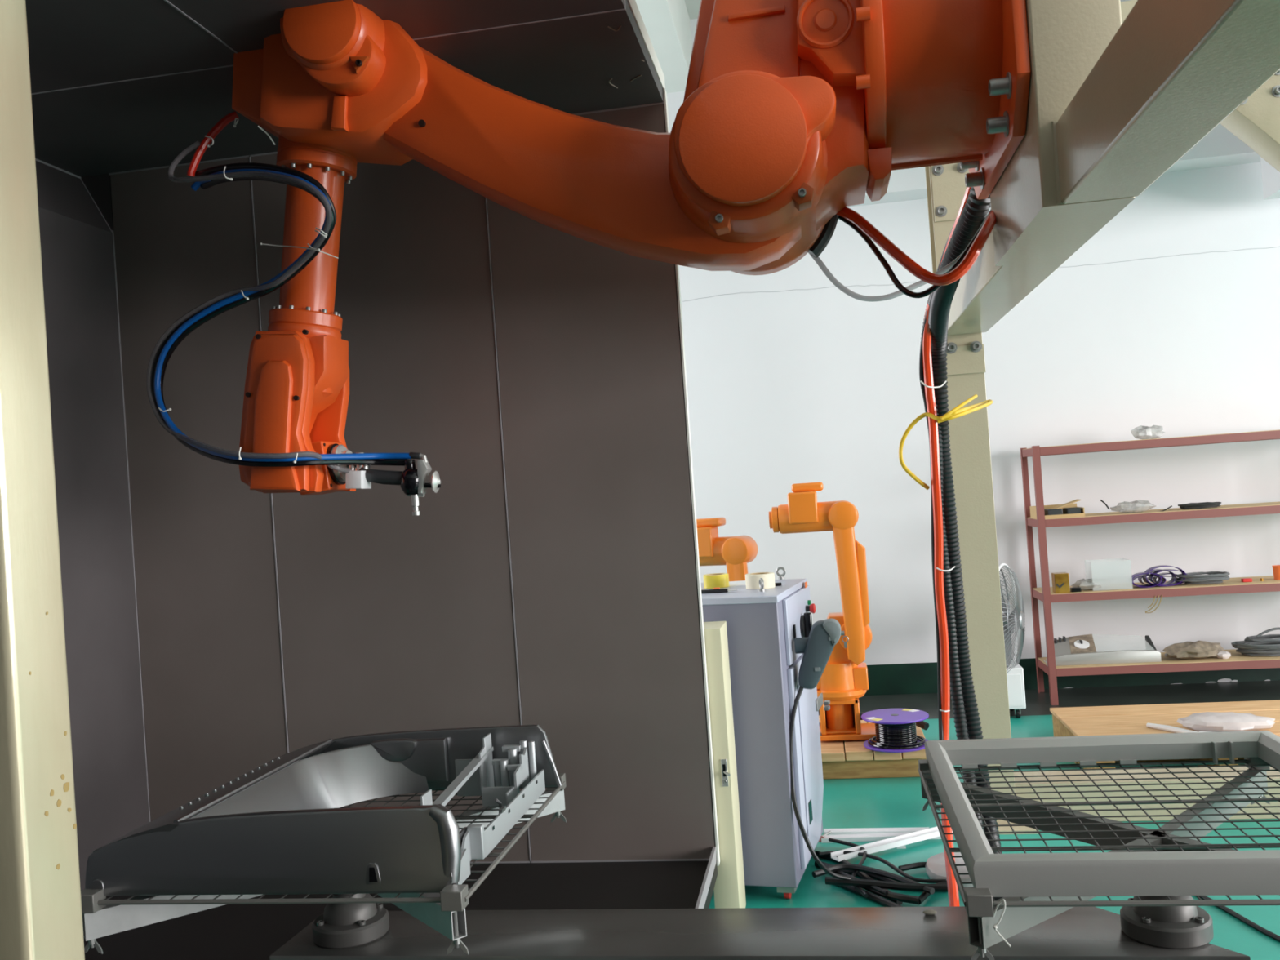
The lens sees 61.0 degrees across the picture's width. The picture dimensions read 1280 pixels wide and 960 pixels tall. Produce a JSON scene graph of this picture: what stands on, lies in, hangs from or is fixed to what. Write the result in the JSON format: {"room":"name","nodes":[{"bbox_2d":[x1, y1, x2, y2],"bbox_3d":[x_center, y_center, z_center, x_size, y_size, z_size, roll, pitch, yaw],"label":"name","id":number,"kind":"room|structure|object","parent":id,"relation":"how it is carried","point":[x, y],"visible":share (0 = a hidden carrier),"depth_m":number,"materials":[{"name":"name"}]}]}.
{"room":"factory floor","nodes":[
{"label":"factory floor","id":0,"kind":"room"},
{"bbox_2d":[684,0,700,19],"bbox_3d":[1.657,-3.741,0.568,15.600,0.150,15.650,-4,-1,9],"label":"ceiling","id":1,"kind":"structure","parent":0,"point":[692,6],"depth_m":8.01,"materials":[{"name":"white paint"}]},
{"bbox_2d":[635,0,692,93],"bbox_3d":[-0.187,-3.205,5.687,0.330,0.534,5.150,-4,-1,9],"label":"trim","id":2,"kind":"structure","parent":1,"relation":"attached to","point":[667,24],"depth_m":7.39,"materials":[{"name":"white paint"}]},
{"bbox_2d":[1260,156,1279,199],"bbox_3d":[4.295,-2.869,6.161,0.500,1.808,2.750,-4,-1,9],"label":"trim","id":3,"kind":"structure","parent":1,"relation":"attached to","point":[1270,175],"depth_m":7.44,"materials":[{"name":"white paint"}]},
{"bbox_2d":[678,162,1279,688],"bbox_3d":[3.100,-1.060,8.151,15.600,5.200,0.208,-4,-1,9],"label":"wall","id":4,"kind":"structure","parent":0,"point":[1167,316],"depth_m":8.07,"materials":[{"name":"white paint"}]},
{"bbox_2d":[666,0,1261,207],"bbox_3d":[2.883,-2.918,7.941,15.500,1.470,0.300,-4,-1,9],"label":"ceiling","id":5,"kind":"structure","parent":4,"relation":"attached to","point":[1220,147],"depth_m":7.83,"materials":[{"name":"white paint"}]},
{"bbox_2d":[864,657,1279,695],"bbox_3d":[3.255,1.418,8.021,15.600,0.230,0.006,-4,-1,9],"label":"baseboard","id":6,"kind":"structure","parent":4,"relation":"attached to","point":[914,677],"depth_m":8.04,"materials":[{"name":"paint"}]},
{"bbox_2d":[817,680,1279,719],"bbox_3d":[2.023,1.571,0.499,15.600,0.100,15.650,-4,-1,9],"label":"floor","id":7,"kind":"structure","parent":0,"point":[1037,704],"depth_m":7.66,"materials":[{"name":"concrete"}]},
{"bbox_2d":[0,0,84,959],"bbox_3d":[-0.928,-0.069,1.547,0.220,3.594,0.250,-4,-1,9],"label":"square post","id":8,"kind":"object","parent":7,"relation":"on","point":[41,913],"visible":1,"depth_m":1.53,"materials":[{"name":"beige paint"}]},
{"bbox_2d":[49,789,53,795],"bbox_3d":[-0.832,0.443,1.536,0.001,0.009,0.008,-4,-1,9],"label":"stain","id":9,"kind":"object","parent":8,"relation":"attached to","point":[51,791],"depth_m":1.54,"materials":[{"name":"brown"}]},
{"bbox_2d":[56,799,62,807],"bbox_3d":[-0.829,0.461,1.549,0.001,0.010,0.010,-4,-1,9],"label":"stain","id":10,"kind":"object","parent":8,"relation":"attached to","point":[59,802],"depth_m":1.55,"materials":[{"name":"brown"}]},
{"bbox_2d":[63,782,69,791],"bbox_3d":[-0.827,0.443,1.566,0.001,0.014,0.013,-4,-1,9],"label":"stain","id":11,"kind":"object","parent":8,"relation":"on","point":[66,784],"depth_m":1.57,"materials":[{"name":"brown"}]},
{"bbox_2d":[700,566,830,898],"bbox_3d":[0.448,1.045,4.778,0.685,1.264,0.915,-4,-1,18],"label":"cabinet","id":12,"kind":"object","parent":7,"relation":"on","point":[762,625],"visible":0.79,"depth_m":4.31,"materials":[{"name":"grey metal"}]},
{"bbox_2d":[702,573,728,588],"bbox_3d":[0.337,0.446,4.804,0.112,0.058,0.112,-4,-1,9],"label":"tape roll","id":13,"kind":"object","parent":12,"relation":"on","point":[715,580],"visible":0.97,"depth_m":4.76,"materials":[{"name":"yellow"}]},
{"bbox_2d":[701,586,737,593],"bbox_3d":[0.330,0.461,4.551,0.153,0.022,0.022,-4,-1,9],"label":"utility knife","id":14,"kind":"object","parent":12,"relation":"on","point":[717,589],"visible":0.88,"depth_m":4.54,"materials":[{"name":"black plastic"}]},
{"bbox_2d":[728,580,746,586],"bbox_3d":[0.459,0.466,4.909,0.220,0.004,0.200,-4,-1,2],"label":"paper sheets","id":15,"kind":"object","parent":12,"relation":"on","point":[741,582],"visible":0.29,"depth_m":4.88,"materials":[{"name":"white paper"}]},
{"bbox_2d":[745,572,775,589],"bbox_3d":[0.512,0.430,4.630,0.124,0.062,0.124,-4,-1,9],"label":"tape roll","id":16,"kind":"object","parent":12,"relation":"on","point":[752,580],"visible":0.93,"depth_m":4.58,"materials":[{"name":"beige"}]},
{"bbox_2d":[774,582,781,586],"bbox_3d":[0.561,0.451,4.669,0.096,0.014,0.014,-4,-1,3],"label":"marker pen","id":17,"kind":"object","parent":12,"relation":"on","point":[775,584],"visible":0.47,"depth_m":4.66,"materials":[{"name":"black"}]},
{"bbox_2d":[789,618,888,895],"bbox_3d":[0.770,1.093,4.340,0.349,1.053,0.242,-4,-1,9],"label":"pendant","id":18,"kind":"object","parent":12,"relation":"hanging from","point":[817,648],"depth_m":4.36,"materials":[{"name":"grey plastic"}]},
{"bbox_2d":[840,631,848,648],"bbox_3d":[0.827,0.645,4.393,0.036,0.069,0.017,-4,-1,9],"label":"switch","id":19,"kind":"object","parent":18,"relation":"attached to","point":[842,632],"depth_m":4.39,"materials":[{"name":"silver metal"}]},
{"bbox_2d":[708,715,1279,959],"bbox_3d":[2.642,1.524,4.264,15.400,0.006,5.780,-4,-1,9],"label":"floor","id":20,"kind":"structure","parent":7,"relation":"on","point":[896,802],"depth_m":4.71,"materials":[{"name":"teal paint"}]},
{"bbox_2d":[25,0,719,959],"bbox_3d":[-1.168,0.171,3.183,2.442,3.189,2.100,-4,-1,9],"label":"booth","id":21,"kind":"object","parent":20,"relation":"on","point":[217,628],"visible":0.71,"depth_m":4.09,"materials":[{"name":"metal"}]},
{"bbox_2d":[703,621,746,908],"bbox_3d":[0.309,1.114,4.116,0.094,1.129,0.294,-4,-1,9],"label":"post","id":22,"kind":"object","parent":20,"relation":"on","point":[729,890],"visible":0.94,"depth_m":4.00,"materials":[{"name":"beige paint"}]},
{"bbox_2d":[696,517,757,581],"bbox_3d":[0.553,0.958,6.539,0.620,1.470,0.339,-4,-1,23],"label":"robot","id":23,"kind":"object","parent":20,"relation":"on","point":[734,552],"visible":0.16,"depth_m":6.42,"materials":[{"name":"orange metal"}]},
{"bbox_2d":[269,906,1250,959],"bbox_3d":[0.229,1.357,2.524,2.160,0.614,0.560,-4,-1,9],"label":"beam","id":24,"kind":"structure","parent":20,"relation":"on","point":[847,933],"depth_m":2.50,"materials":[{"name":"grey metal"}]},
{"bbox_2d":[80,773,566,954],"bbox_3d":[-0.707,0.990,2.712,0.879,0.253,0.912,-4,-1,9],"label":"frame","id":25,"kind":"object","parent":24,"relation":"on","point":[347,921],"visible":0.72,"depth_m":2.40,"materials":[{"name":"grey metal"}]},
{"bbox_2d":[84,724,561,895],"bbox_3d":[-0.720,0.793,2.697,0.884,0.177,0.810,-4,-1,9],"label":"housing","id":26,"kind":"object","parent":25,"relation":"on","point":[279,826],"visible":0.99,"depth_m":2.36,"materials":[{"name":"grey paint"}]},
{"bbox_2d":[923,909,937,915],"bbox_3d":[0.680,1.015,2.548,0.032,0.008,0.017,-4,-1,9],"label":"lump","id":27,"kind":"object","parent":24,"relation":"on","point":[929,912],"visible":1,"depth_m":2.54,"materials":[{"name":"beige"}]},
{"bbox_2d":[918,730,1279,959],"bbox_3d":[1.127,0.833,2.410,0.902,0.306,0.995,-4,-1,9],"label":"wire tray","id":28,"kind":"object","parent":24,"relation":"on","point":[1165,922],"depth_m":2.33,"materials":[{"name":"grey metal"}]},
{"bbox_2d":[993,899,1010,946],"bbox_3d":[0.658,0.809,1.989,0.020,0.083,0.040,-3,-1,-34],"label":"cable tie","id":29,"kind":"object","parent":28,"relation":"attached to","point":[995,927],"visible":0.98,"depth_m":1.99,"materials":[{"name":"white plastic"}]},
{"bbox_2d":[818,831,831,841],"bbox_3d":[0.833,1.685,4.976,0.140,0.120,0.062,-3,-1,-39],"label":"connector","id":30,"kind":"object","parent":20,"relation":"on","point":[829,832],"visible":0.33,"depth_m":4.99,"materials":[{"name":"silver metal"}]},
{"bbox_2d":[828,837,867,897],"bbox_3d":[0.916,1.612,4.551,0.135,0.016,0.694,-4,-1,0],"label":"cable","id":31,"kind":"object","parent":20,"relation":"on","point":[860,889],"visible":0.84,"depth_m":4.63,"materials":[{"name":"black rubber"}]},
{"bbox_2d":[815,850,902,905],"bbox_3d":[0.907,1.631,4.481,0.070,0.026,0.650,-4,-1,-20],"label":"cable","id":32,"kind":"object","parent":20,"relation":"on","point":[862,875],"visible":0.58,"depth_m":4.49,"materials":[{"name":"black rubber"}]},
{"bbox_2d":[831,876,902,906],"bbox_3d":[0.888,1.628,4.269,0.029,0.028,0.403,-4,-1,-29],"label":"cable","id":33,"kind":"object","parent":20,"relation":"on","point":[872,896],"visible":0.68,"depth_m":4.21,"materials":[{"name":"black rubber"}]},
{"bbox_2d":[820,863,920,905],"bbox_3d":[0.900,1.615,4.336,0.070,0.030,0.532,-3,-1,-34],"label":"cable","id":34,"kind":"object","parent":20,"relation":"on","point":[891,895],"visible":0.66,"depth_m":4.18,"materials":[{"name":"black rubber"}]},
{"bbox_2d":[818,715,926,779],"bbox_3d":[1.204,1.566,6.410,0.906,0.163,0.979,-4,-1,9],"label":"wooden pallet","id":35,"kind":"object","parent":20,"relation":"on","point":[841,759],"visible":0.2,"depth_m":5.95,"materials":[{"name":"brown wood"}]},
{"bbox_2d":[768,481,875,741],"bbox_3d":[1.102,0.744,6.294,0.620,1.470,0.339,-4,-1,9],"label":"robot","id":36,"kind":"object","parent":35,"relation":"on","point":[843,680],"visible":0.87,"depth_m":6.16,"materials":[{"name":"orange paint"}]},
{"bbox_2d":[859,711,928,729],"bbox_3d":[1.496,1.408,6.379,0.446,0.074,0.125,-5,-1,38],"label":"conduit","id":37,"kind":"object","parent":35,"relation":"on","point":[922,724],"visible":0.28,"depth_m":6.22,"materials":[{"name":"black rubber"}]},
{"bbox_2d":[861,708,928,752],"bbox_3d":[1.411,1.377,5.988,0.363,0.164,0.363,-4,-1,9],"label":"spool","id":38,"kind":"object","parent":35,"relation":"on","point":[895,731],"visible":0.99,"depth_m":5.90,"materials":[{"name":"purple plastic"}]},
{"bbox_2d":[812,863,934,894],"bbox_3d":[0.950,1.590,4.352,0.507,0.026,0.158,-4,-1,33],"label":"cable","id":39,"kind":"object","parent":20,"relation":"on","point":[819,873],"visible":0.91,"depth_m":4.41,"materials":[{"name":"black rubber"}]},
{"bbox_2d":[823,826,928,835],"bbox_3d":[1.094,1.628,5.023,0.481,0.020,0.050,-4,-1,10],"label":"strip","id":40,"kind":"object","parent":20,"relation":"on","point":[864,830],"visible":0.69,"depth_m":5.03,"materials":[{"name":"white plastic"}]},
{"bbox_2d":[814,861,946,892],"bbox_3d":[0.963,1.625,4.437,0.598,0.028,0.083,-5,-1,40],"label":"cable","id":41,"kind":"object","parent":20,"relation":"on","point":[848,872],"visible":0.28,"depth_m":4.46,"materials":[{"name":"black rubber"}]},
{"bbox_2d":[821,832,941,843],"bbox_3d":[1.097,1.626,4.944,0.538,0.020,0.045,-4,-1,6],"label":"strip","id":42,"kind":"object","parent":20,"relation":"on","point":[867,837],"visible":0.58,"depth_m":4.95,"materials":[{"name":"white plastic"}]},
{"bbox_2d":[830,826,952,862],"bbox_3d":[1.118,1.599,4.788,0.630,0.024,0.055,-4,-1,-25],"label":"strip","id":43,"kind":"object","parent":42,"relation":"on","point":[885,844],"visible":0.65,"depth_m":4.77,"materials":[{"name":"white plastic"}]},
{"bbox_2d":[818,850,946,883],"bbox_3d":[1.014,1.605,4.523,0.123,0.016,0.608,-3,-1,-40],"label":"cable","id":44,"kind":"object","parent":20,"relation":"on","point":[824,853],"visible":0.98,"depth_m":4.48,"materials":[{"name":"black rubber"}]},
{"bbox_2d":[825,876,947,891],"bbox_3d":[0.970,1.585,4.250,0.491,0.030,0.046,-4,-1,20],"label":"cable","id":45,"kind":"object","parent":20,"relation":"on","point":[828,880],"visible":0.94,"depth_m":4.24,"materials":[{"name":"black rubber"}]},
{"bbox_2d":[896,845,906,848],"bbox_3d":[1.158,1.627,4.811,0.040,0.008,0.016,-4,-1,9],"label":"plastic offcut","id":46,"kind":"object","parent":20,"relation":"on","point":[900,846],"visible":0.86,"depth_m":4.80,"materials":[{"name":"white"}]},
{"bbox_2d":[897,862,926,871],"bbox_3d":[1.211,1.597,4.405,0.136,0.024,0.319,-3,-1,-35],"label":"cable","id":47,"kind":"object","parent":20,"relation":"on","point":[919,864],"visible":0.41,"depth_m":4.50,"materials":[{"name":"black rubber"}]},
{"bbox_2d":[919,880,946,904],"bbox_3d":[1.139,1.600,4.228,0.255,0.024,0.047,-3,-1,-45],"label":"cable","id":48,"kind":"object","parent":20,"relation":"on","point":[923,895],"visible":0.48,"depth_m":4.17,"materials":[{"name":"black rubber"}]},
{"bbox_2d":[924,852,973,887],"bbox_3d":[1.323,1.589,4.439,0.302,0.050,0.345,-4,-1,9],"label":"bag","id":49,"kind":"object","parent":20,"relation":"on","point":[935,868],"visible":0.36,"depth_m":4.40,"materials":[{"name":"plastic"}]},
{"bbox_2d":[999,563,1026,718],"bbox_3d":[2.370,1.073,7.264,0.491,1.022,0.718,-4,-1,9],"label":"floor fan","id":50,"kind":"object","parent":20,"relation":"on","point":[1015,672],"visible":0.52,"depth_m":7.14,"materials":[{"name":"white plastic"}]},
{"bbox_2d":[924,0,1279,834],"bbox_3d":[2.881,-0.471,2.449,3.860,3.894,5.370,-4,-1,9],"label":"gantry","id":51,"kind":"object","parent":20,"relation":"on","point":[1120,92],"visible":0.8,"depth_m":2.70,"materials":[{"name":"beige metal"}]},
{"bbox_2d":[231,0,1031,494],"bbox_3d":[-0.132,-0.880,3.292,2.375,1.719,0.870,-4,-1,9],"label":"robot","id":52,"kind":"object","parent":51,"relation":"attached to","point":[791,112],"visible":0.96,"depth_m":3.08,"materials":[{"name":"orange paint"}]},
{"bbox_2d":[146,111,411,473],"bbox_3d":[-1.168,-0.592,3.304,0.824,1.180,0.299,-4,-1,9],"label":"bundle","id":53,"kind":"object","parent":52,"relation":"attached to","point":[173,336],"visible":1,"depth_m":3.32,"materials":[{"name":"blue"}]},
{"bbox_2d":[345,452,440,515],"bbox_3d":[-0.769,0.011,3.374,0.314,0.207,0.107,-4,-1,9],"label":"gun","id":54,"kind":"object","parent":52,"relation":"attached to","point":[414,483],"visible":0.89,"depth_m":3.35,"materials":[{"name":"silver metal"}]},
{"bbox_2d":[808,252,962,302],"bbox_3d":[0.809,-0.679,3.418,0.591,0.223,0.060,-4,-1,4],"label":"air hose","id":55,"kind":"object","parent":52,"relation":"hanging from","point":[860,297],"visible":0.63,"depth_m":3.42,"materials":[{"name":"grey"}]},
{"bbox_2d":[838,209,991,297],"bbox_3d":[0.854,-0.720,3.378,0.528,0.326,0.170,-4,-1,9],"label":"power cord","id":56,"kind":"object","parent":52,"relation":"hanging from","point":[868,240],"visible":0.66,"depth_m":3.36,"materials":[{"name":"black plastic"}]},
{"bbox_2d":[835,206,996,285],"bbox_3d":[0.821,-0.734,3.297,0.569,0.334,0.252,-4,-1,9],"label":"air hose","id":57,"kind":"object","parent":52,"relation":"hanging from","point":[847,213],"visible":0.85,"depth_m":3.25,"materials":[{"name":"orange"}]},
{"bbox_2d":[922,186,971,906],"bbox_3d":[1.178,0.236,4.078,0.301,2.616,0.849,-4,-1,9],"label":"cable","id":58,"kind":"object","parent":51,"relation":"attached to","point":[953,889],"visible":0.63,"depth_m":4.43,"materials":[{"name":"orange"}]},
{"bbox_2d":[919,225,953,740],"bbox_3d":[1.197,-0.013,4.151,0.078,2.135,0.727,-4,-1,-4],"label":"cord","id":59,"kind":"object","parent":58,"relation":"attached to","point":[921,365],"visible":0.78,"depth_m":4.46,"materials":[{"name":"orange rubber"}]},
{"bbox_2d":[898,399,992,489],"bbox_3d":[1.363,-0.159,4.538,0.627,0.374,0.205,-3,-1,-36],"label":"tube","id":60,"kind":"object","parent":58,"relation":"attached to","point":[967,410],"visible":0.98,"depth_m":4.43,"materials":[{"name":"yellow plastic"}]},
{"bbox_2d":[940,394,977,420],"bbox_3d":[1.313,-0.299,4.413,0.303,0.108,0.050,-3,-1,-45],"label":"tube","id":61,"kind":"object","parent":60,"relation":"attached to","point":[975,396],"visible":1,"depth_m":4.35,"materials":[{"name":"yellow plastic"}]},
{"bbox_2d":[936,565,955,571],"bbox_3d":[1.265,0.362,4.450,0.139,0.020,0.035,-3,-1,-42],"label":"cable tie","id":62,"kind":"object","parent":58,"relation":"attached to","point":[954,566],"visible":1,"depth_m":4.42,"materials":[{"name":"white plastic"}]},
{"bbox_2d":[921,186,984,831],"bbox_3d":[1.220,0.234,4.115,0.144,2.560,0.974,-4,-1,3],"label":"conduit","id":63,"kind":"object","parent":51,"relation":"attached to","point":[956,693],"visible":0.34,"depth_m":4.53,"materials":[{"name":"black plastic"}]},
{"bbox_2d":[928,186,1002,901],"bbox_3d":[1.251,0.270,4.096,0.206,2.577,1.199,-4,-1,9],"label":"conduit","id":64,"kind":"object","parent":51,"relation":"attached to","point":[975,211],"visible":0.45,"depth_m":4.48,"materials":[{"name":"black plastic"}]},
{"bbox_2d":[920,380,946,387],"bbox_3d":[1.201,-0.388,4.400,0.156,0.033,0.037,-3,-1,-33],"label":"cable tie","id":65,"kind":"object","parent":64,"relation":"attached to","point":[921,381],"visible":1,"depth_m":4.37,"materials":[{"name":"white plastic"}]},
{"bbox_2d":[1049,700,1279,768],"bbox_3d":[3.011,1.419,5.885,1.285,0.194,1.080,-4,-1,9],"label":"wooden table","id":66,"kind":"object","parent":20,"relation":"on","point":[1114,719],"visible":0.35,"depth_m":6.14,"materials":[{"name":"brown wood"}]},
{"bbox_2d":[1146,723,1198,733],"bbox_3d":[2.819,1.319,5.741,0.032,0.032,0.315,-4,-1,-26],"label":"tube","id":67,"kind":"object","parent":66,"relation":"on","point":[1163,727],"visible":0.73,"depth_m":5.75,"materials":[{"name":"white plastic"}]},
{"bbox_2d":[1176,711,1275,731],"bbox_3d":[3.082,1.268,5.689,0.468,0.093,0.281,-4,-1,9],"label":"plastic bag","id":68,"kind":"object","parent":66,"relation":"on","point":[1206,721],"visible":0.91,"depth_m":5.62,"materials":[{"name":"white plastic"}]},
{"bbox_2d":[1198,895,1279,942],"bbox_3d":[2.115,1.544,3.851,0.032,0.018,0.631,-4,-1,-10],"label":"cable","id":69,"kind":"object","parent":20,"relation":"on","point":[1264,931],"visible":0.6,"depth_m":3.79,"materials":[{"name":"black rubber"}]},
{"bbox_2d":[1020,429,1279,705],"bbox_3d":[3.819,0.589,7.578,2.030,1.795,0.480,-4,-1,9],"label":"shelf rack","id":70,"kind":"object","parent":7,"relation":"on","point":[1237,660],"depth_m":7.44,"materials":[{"name":"red metal"}]},
{"bbox_2d":[1029,499,1084,519],"bbox_3d":[2.939,0.205,7.658,0.320,0.115,0.230,-4,-1,9],"label":"cardboard box","id":71,"kind":"object","parent":70,"relation":"on","point":[1069,504],"visible":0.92,"depth_m":7.62,"materials":[{"name":"beige cardboard"}]},
{"bbox_2d":[1044,508,1062,515],"bbox_3d":[2.908,0.231,7.643,0.100,0.052,0.150,-4,-1,9],"label":"plastic part","id":72,"kind":"object","parent":71,"relation":"in","point":[1050,511],"visible":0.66,"depth_m":7.57,"materials":[{"name":"grey plastic"}]},
{"bbox_2d":[1062,506,1080,514],"bbox_3d":[3.031,0.222,7.622,0.090,0.052,0.150,-4,-1,9],"label":"plastic part","id":73,"kind":"object","parent":71,"relation":"in","point":[1065,510],"visible":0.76,"depth_m":7.55,"materials":[{"name":"grey plastic"}]},
{"bbox_2d":[1051,572,1070,593],"bbox_3d":[2.929,0.716,7.562,0.095,0.135,0.101,-4,-1,9],"label":"box","id":74,"kind":"object","parent":70,"relation":"on","point":[1060,580],"visible":1,"depth_m":7.51,"materials":[{"name":"yellow cardboard"}]},
{"bbox_2d":[1070,586,1081,592],"bbox_3d":[3.026,0.761,7.541,0.065,0.030,0.050,-4,-1,9],"label":"adapter","id":75,"kind":"object","parent":70,"relation":"on","point":[1072,588],"visible":1,"depth_m":7.52,"materials":[{"name":"black plastic"}]},
{"bbox_2d":[1071,577,1110,590],"bbox_3d":[3.152,0.728,7.589,0.268,0.081,0.176,-4,-1,9],"label":"plastic bag","id":76,"kind":"object","parent":70,"relation":"on","point":[1091,584],"visible":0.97,"depth_m":7.54,"materials":[{"name":"plastic"}]},
{"bbox_2d":[1043,634,1161,666],"bbox_3d":[3.224,1.185,7.630,0.750,0.179,0.230,-4,-1,9],"label":"appliance","id":77,"kind":"object","parent":70,"relation":"on","point":[1080,650],"visible":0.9,"depth_m":7.55,"materials":[{"name":"white plastic"}]},
{"bbox_2d":[1109,499,1155,513],"bbox_3d":[3.432,0.183,7.547,0.300,0.087,0.180,-4,-1,9],"label":"plastic bag","id":78,"kind":"object","parent":70,"relation":"on","point":[1136,506],"visible":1,"depth_m":7.50,"materials":[{"name":"plastic"}]},
{"bbox_2d":[1130,425,1164,439],"bbox_3d":[3.517,-0.331,7.545,0.206,0.101,0.184,-4,-1,-2],"label":"plastic bag","id":79,"kind":"object","parent":70,"relation":"on","point":[1140,432],"visible":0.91,"depth_m":7.48,"materials":[{"name":"plastic"}]},
{"bbox_2d":[1145,595,1162,613],"bbox_3d":[3.494,0.845,7.379,0.121,0.116,0.013,-4,-1,5],"label":"wire","id":80,"kind":"object","parent":70,"relation":"hanging from","point":[1162,595],"visible":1,"depth_m":7.37,"materials":[{"name":"brown"}]},
{"bbox_2d":[1128,564,1186,587],"bbox_3d":[3.595,0.665,7.561,0.380,0.140,0.194,-4,-1,9],"label":"cable","id":81,"kind":"object","parent":70,"relation":"on","point":[1150,571],"visible":0.98,"depth_m":7.53,"materials":[{"name":"purple plastic"}]},
{"bbox_2d":[1162,640,1224,659],"bbox_3d":[3.819,1.173,7.502,0.413,0.119,0.270,-4,-1,9],"label":"plastic bag","id":82,"kind":"object","parent":70,"relation":"on","point":[1197,650],"visible":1,"depth_m":7.43,"materials":[{"name":"beige plastic"}]},
{"bbox_2d":[1215,650,1231,658],"bbox_3d":[3.986,1.196,7.425,0.102,0.048,0.078,-4,-1,9],"label":"wrapped part","id":83,"kind":"object","parent":70,"relation":"on","point":[1220,655],"visible":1,"depth_m":7.40,"materials":[{"name":"plastic"}]},
{"bbox_2d":[1240,577,1252,582],"bbox_3d":[4.152,0.685,7.431,0.060,0.024,0.040,-4,-1,9],"label":"connector","id":84,"kind":"object","parent":70,"relation":"on","point":[1242,580],"visible":1,"depth_m":7.41,"materials":[{"name":"red plastic"}]},
{"bbox_2d":[1256,627,1279,637],"bbox_3d":[4.354,1.044,7.448,0.240,0.064,0.016,-4,-1,9],"label":"cable loop","id":85,"kind":"object","parent":70,"relation":"on","point":[1273,628],"visible":1,"depth_m":7.45,"materials":[{"name":"grey rubber"}]},
{"bbox_2d":[1271,564,1279,579],"bbox_3d":[4.384,0.634,7.444,0.083,0.095,0.083,-4,-1,9],"label":"cup","id":86,"kind":"object","parent":70,"relation":"on","point":[1276,568],"visible":1,"depth_m":7.42,"materials":[{"name":"orange plastic"}]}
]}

